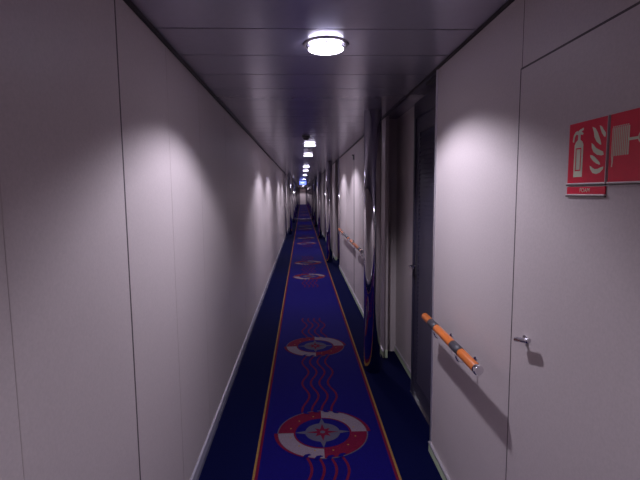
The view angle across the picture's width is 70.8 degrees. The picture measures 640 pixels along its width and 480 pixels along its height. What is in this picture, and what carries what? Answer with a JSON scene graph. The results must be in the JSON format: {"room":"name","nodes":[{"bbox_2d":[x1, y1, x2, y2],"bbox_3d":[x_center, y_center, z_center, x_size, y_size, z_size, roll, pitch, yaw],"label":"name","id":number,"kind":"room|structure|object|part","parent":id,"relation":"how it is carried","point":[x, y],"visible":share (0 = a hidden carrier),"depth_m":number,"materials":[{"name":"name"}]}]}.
{"room":"ship interior","nodes":[
{"label":"ship interior","id":0,"kind":"room"},
{"bbox_2d":[0,0,292,479],"bbox_3d":[-1.851,-2.349,26.246,0.476,2.144,59.200,-1,6,-2],"label":"wall","id":1,"kind":"structure","parent":0,"point":[143,229],"depth_m":1.38,"materials":[{"name":"paint"}]},
{"bbox_2d":[123,0,284,173],"bbox_3d":[-0.908,-1.510,8.283,0.013,0.016,13.730,-1,6,-2],"label":"trim","id":2,"kind":"structure","parent":1,"relation":"attached to","point":[129,3],"depth_m":2.07,"materials":[{"name":"grey metal"}]},
{"bbox_2d":[190,217,292,479],"bbox_3d":[-1.660,-1.322,26.362,0.141,0.075,59.200,-1,6,-2],"label":"baseboard","id":3,"kind":"structure","parent":1,"relation":"attached to","point":[198,468],"depth_m":3.19,"materials":[{"name":"silver metal"}]},
{"bbox_2d":[285,173,286,236],"bbox_3d":[-1.182,-1.179,15.226,0.080,2.133,0.080,-1,6,-2],"label":"trim","id":4,"kind":"structure","parent":1,"relation":"attached to","point":[285,173],"depth_m":15.19,"materials":[{"name":"metal"}]},
{"bbox_2d":[298,187,306,204],"bbox_3d":[-2.162,-5.475,55.742,2.300,2.143,0.100,-1,6,-2],"label":"wall","id":5,"kind":"structure","parent":0,"point":[298,187],"depth_m":55.67,"materials":[{"name":"grey paint"}]},
{"bbox_2d":[299,188,305,203],"bbox_3d":[-2.138,-5.414,55.648,0.860,2.020,0.100,-1,6,-2],"label":"door","id":6,"kind":"structure","parent":5,"relation":"in","point":[302,191],"depth_m":55.65,"materials":[{"name":"grey paint"}]},
{"bbox_2d":[131,0,507,186],"bbox_3d":[-0.999,-3.444,26.157,2.300,0.060,59.414,-1,6,-2],"label":"ceiling","id":7,"kind":"structure","parent":0,"point":[252,55],"depth_m":2.15,"materials":[{"name":"grey"}]},
{"bbox_2d":[303,143,316,145],"bbox_3d":[-0.136,-1.271,6.019,0.202,0.024,0.202,-1,6,-2],"label":"recessed light","id":8,"kind":"object","parent":7,"relation":"in","point":[305,144],"visible":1,"depth_m":5.97,"materials":[{"name":"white glass"}]},
{"bbox_2d":[303,36,348,54],"bbox_3d":[0.026,-0.843,1.965,0.202,0.024,0.202,-1,6,-2],"label":"recessed light","id":9,"kind":"object","parent":7,"relation":"in","point":[323,45],"visible":1,"depth_m":1.94,"materials":[{"name":"grey"}]},
{"bbox_2d":[308,43,342,54],"bbox_3d":[0.026,-0.832,1.966,0.154,0.004,0.154,-1,6,-2],"label":"diffuser","id":10,"kind":"object","parent":9,"relation":"attached to","point":[319,49],"depth_m":1.96,"materials":[{"name":"white glass"}]},
{"bbox_2d":[199,204,442,479],"bbox_3d":[-0.980,-1.254,26.396,2.300,0.080,59.400,-1,6,-2],"label":"floor","id":11,"kind":"structure","parent":0,"point":[232,452],"depth_m":3.25,"materials":[{"name":"blue carpet"}]},
{"bbox_2d":[288,174,291,233],"bbox_3d":[-1.069,-1.270,16.076,0.110,2.132,0.198,-1,6,-2],"label":"steel column","id":12,"kind":"structure","parent":11,"relation":"on","point":[289,175],"depth_m":16.00,"materials":[{"name":"silver metal"}]},
{"bbox_2d":[292,179,294,222],"bbox_3d":[-1.315,-1.922,22.237,0.110,2.132,0.198,-1,6,-2],"label":"steel column","id":13,"kind":"structure","parent":11,"relation":"on","point":[293,200],"depth_m":22.18,"materials":[{"name":"silver metal"}]},
{"bbox_2d":[294,182,295,216],"bbox_3d":[-1.512,-2.447,27.205,0.110,2.132,0.198,-1,6,-2],"label":"steel column","id":14,"kind":"structure","parent":11,"relation":"on","point":[294,182],"depth_m":27.10,"materials":[{"name":"silver metal"}]},
{"bbox_2d":[296,183,296,212],"bbox_3d":[-1.710,-2.973,32.173,0.110,2.132,0.198,-1,6,-2],"label":"steel column","id":15,"kind":"structure","parent":11,"relation":"on","point":[296,183],"depth_m":32.09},
{"bbox_2d":[310,182,311,214],"bbox_3d":[-0.599,-2.715,29.648,0.138,2.132,0.248,-1,6,-2],"label":"steel column","id":16,"kind":"structure","parent":11,"relation":"on","point":[310,182],"depth_m":29.56,"materials":[{"name":"silver metal"}]},
{"bbox_2d":[311,180,313,219],"bbox_3d":[-0.401,-2.189,24.680,0.138,2.132,0.248,-1,6,-2],"label":"steel column","id":17,"kind":"structure","parent":11,"relation":"on","point":[312,181],"depth_m":24.57,"materials":[{"name":"silver metal"}]},
{"bbox_2d":[314,177,316,226],"bbox_3d":[-0.201,-1.658,19.662,0.138,2.132,0.248,-1,6,-2],"label":"steel column","id":18,"kind":"structure","parent":11,"relation":"on","point":[315,178],"depth_m":19.56,"materials":[{"name":"silver metal"}]},
{"bbox_2d":[317,172,321,237],"bbox_3d":[-0.004,-1.133,14.694,0.138,2.132,0.248,-1,6,-2],"label":"steel column","id":19,"kind":"structure","parent":11,"relation":"on","point":[319,174],"depth_m":14.59,"materials":[{"name":"silver metal"}]},
{"bbox_2d":[252,204,401,479],"bbox_3d":[-0.922,-1.300,26.394,0.777,0.010,59.160,-1,6,-2],"label":"carpet runner","id":20,"kind":"object","parent":11,"relation":"on","point":[321,420],"visible":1,"depth_m":3.29,"materials":[{"name":"blue carpet"}]},
{"bbox_2d":[326,161,332,262],"bbox_3d":[0.200,-0.592,9.576,0.138,2.132,0.248,-1,6,-2],"label":"steel column","id":21,"kind":"structure","parent":11,"relation":"on","point":[329,188],"depth_m":9.49,"materials":[{"name":"silver metal"}]},
{"bbox_2d":[364,108,381,373],"bbox_3d":[0.433,0.029,3.714,0.138,2.132,0.248,-1,6,-2],"label":"steel column","id":22,"kind":"structure","parent":11,"relation":"on","point":[372,117],"depth_m":3.62,"materials":[{"name":"silver metal"}]},
{"bbox_2d":[317,0,639,479],"bbox_3d":[-0.106,-2.371,26.313,0.431,2.144,59.200,-1,6,-2],"label":"wall","id":23,"kind":"structure","parent":0,"point":[479,86],"depth_m":1.97,"materials":[{"name":"paint"}]},
{"bbox_2d":[324,171,325,239],"bbox_3d":[0.180,-1.054,13.934,0.070,2.133,0.070,-1,6,-2],"label":"trim","id":24,"kind":"structure","parent":23,"relation":"attached to","point":[324,171],"depth_m":13.91,"materials":[{"name":"metal"}]},
{"bbox_2d":[338,158,339,267],"bbox_3d":[0.385,-0.508,8.767,0.070,2.133,0.070,-1,6,-2],"label":"trim","id":25,"kind":"structure","parent":23,"relation":"attached to","point":[338,158],"depth_m":8.76,"materials":[{"name":"metal"}]},
{"bbox_2d":[338,228,353,241],"bbox_3d":[0.399,-0.071,6.952,0.108,0.096,1.700,-1,6,-2],"label":"handrail","id":26,"kind":"object","parent":23,"relation":"attached to","point":[339,229],"visible":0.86,"depth_m":6.60,"materials":[{"name":"orange wood"}]},
{"bbox_2d":[350,240,363,255],"bbox_3d":[0.462,0.097,5.367,0.108,0.096,1.110,-1,6,-2],"label":"handrail","id":27,"kind":"object","parent":23,"relation":"attached to","point":[353,243],"visible":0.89,"depth_m":5.15,"materials":[{"name":"orange wood"}]},
{"bbox_3d":[0.427,0.068,5.368,0.037,0.037,1.100,-1,6,-2],"label":"rail","id":28,"kind":"part","parent":27,"relation":"part of","materials":[{"name":"orange wood"}]},
{"bbox_2d":[317,222,449,479],"bbox_3d":[-0.250,-1.340,26.416,0.149,0.075,59.200,-1,6,-2],"label":"baseboard","id":29,"kind":"structure","parent":23,"relation":"attached to","point":[384,353],"depth_m":3.77,"materials":[{"name":"silver metal"}]},
{"bbox_2d":[317,0,514,178],"bbox_3d":[-0.336,-3.418,26.193,0.012,0.010,59.200,-1,6,-2],"label":"trim","id":30,"kind":"structure","parent":23,"relation":"attached to","point":[501,9],"depth_m":2.06,"materials":[{"name":"grey metal"}]},
{"bbox_2d":[409,74,435,425],"bbox_3d":[0.690,0.114,2.882,0.113,2.132,0.740,-1,6,-2],"label":"door","id":31,"kind":"structure","parent":23,"relation":"in","point":[424,108],"depth_m":3.02,"materials":[{"name":"grey paint"}]},
{"bbox_3d":[0.681,0.208,3.192,0.004,0.220,0.032,-1,6,-2],"label":"handle","id":32,"kind":"part","parent":31,"relation":"part of","materials":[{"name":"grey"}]},
{"bbox_2d":[429,70,437,442],"bbox_3d":[0.635,0.157,2.483,0.025,2.133,0.035,-1,6,-2],"label":"trim","id":33,"kind":"structure","parent":23,"relation":"attached to","point":[436,86],"depth_m":2.46,"materials":[{"name":"white metal"}]},
{"bbox_2d":[421,313,483,375],"bbox_3d":[0.596,0.465,1.996,0.108,0.096,0.727,-1,6,-2],"label":"handrail","id":34,"kind":"object","parent":23,"relation":"attached to","point":[476,368],"visible":1,"depth_m":1.87,"materials":[{"name":"orange wood"}]},
{"bbox_2d":[505,1,639,479],"bbox_3d":[0.669,0.411,0.970,0.038,1.823,1.189,-1,6,-2],"label":"door","id":35,"kind":"structure","parent":23,"relation":"in","point":[574,396],"depth_m":1.19,"materials":[{"name":"grey"}]},
{"bbox_2d":[565,186,605,196],"bbox_3d":[0.669,-0.122,1.138,0.006,0.026,0.156,-1,6,-2],"label":"strip","id":36,"kind":"object","parent":35,"relation":"attached to","point":[589,191],"visible":1,"depth_m":1.13,"materials":[{"name":"red plastic"}]},
{"bbox_3d":[0.669,-0.112,1.139,0.006,0.007,0.156,-1,6,-2],"label":"holder rail","id":37,"kind":"part","parent":36,"relation":"part of","materials":[{"name":"grey metal"}]},
{"bbox_3d":[0.671,-0.126,1.137,0.003,0.019,0.154,-1,6,-2],"label":"plate","id":38,"kind":"part","parent":36,"relation":"part of","materials":[{"name":"red plastic"}]},
{"bbox_2d":[566,115,610,185],"bbox_3d":[0.668,-0.217,1.127,0.006,0.161,0.158,-1,6,-2],"label":"fire extinguisher sign","id":39,"kind":"object","parent":35,"relation":"attached to","point":[589,141],"visible":1,"depth_m":1.12,"materials":[{"name":"red plastic"}]},
{"bbox_3d":[0.669,-0.141,1.136,0.006,0.007,0.156,-1,6,-2],"label":"holder rail","id":40,"kind":"part","parent":39,"relation":"part of","materials":[{"name":"grey metal"}]},
{"bbox_2d":[606,108,639,184],"bbox_3d":[0.675,-0.201,0.969,0.006,0.161,0.156,-1,6,-2],"label":"sign","id":41,"kind":"object","parent":35,"relation":"attached to","point":[624,147],"visible":1,"depth_m":0.99,"materials":[{"name":"red plastic"}]},
{"bbox_3d":[0.675,-0.124,0.977,0.006,0.007,0.156,-1,6,-2],"label":"holder rail","id":42,"kind":"part","parent":41,"relation":"part of","materials":[{"name":"grey metal"}]}
]}

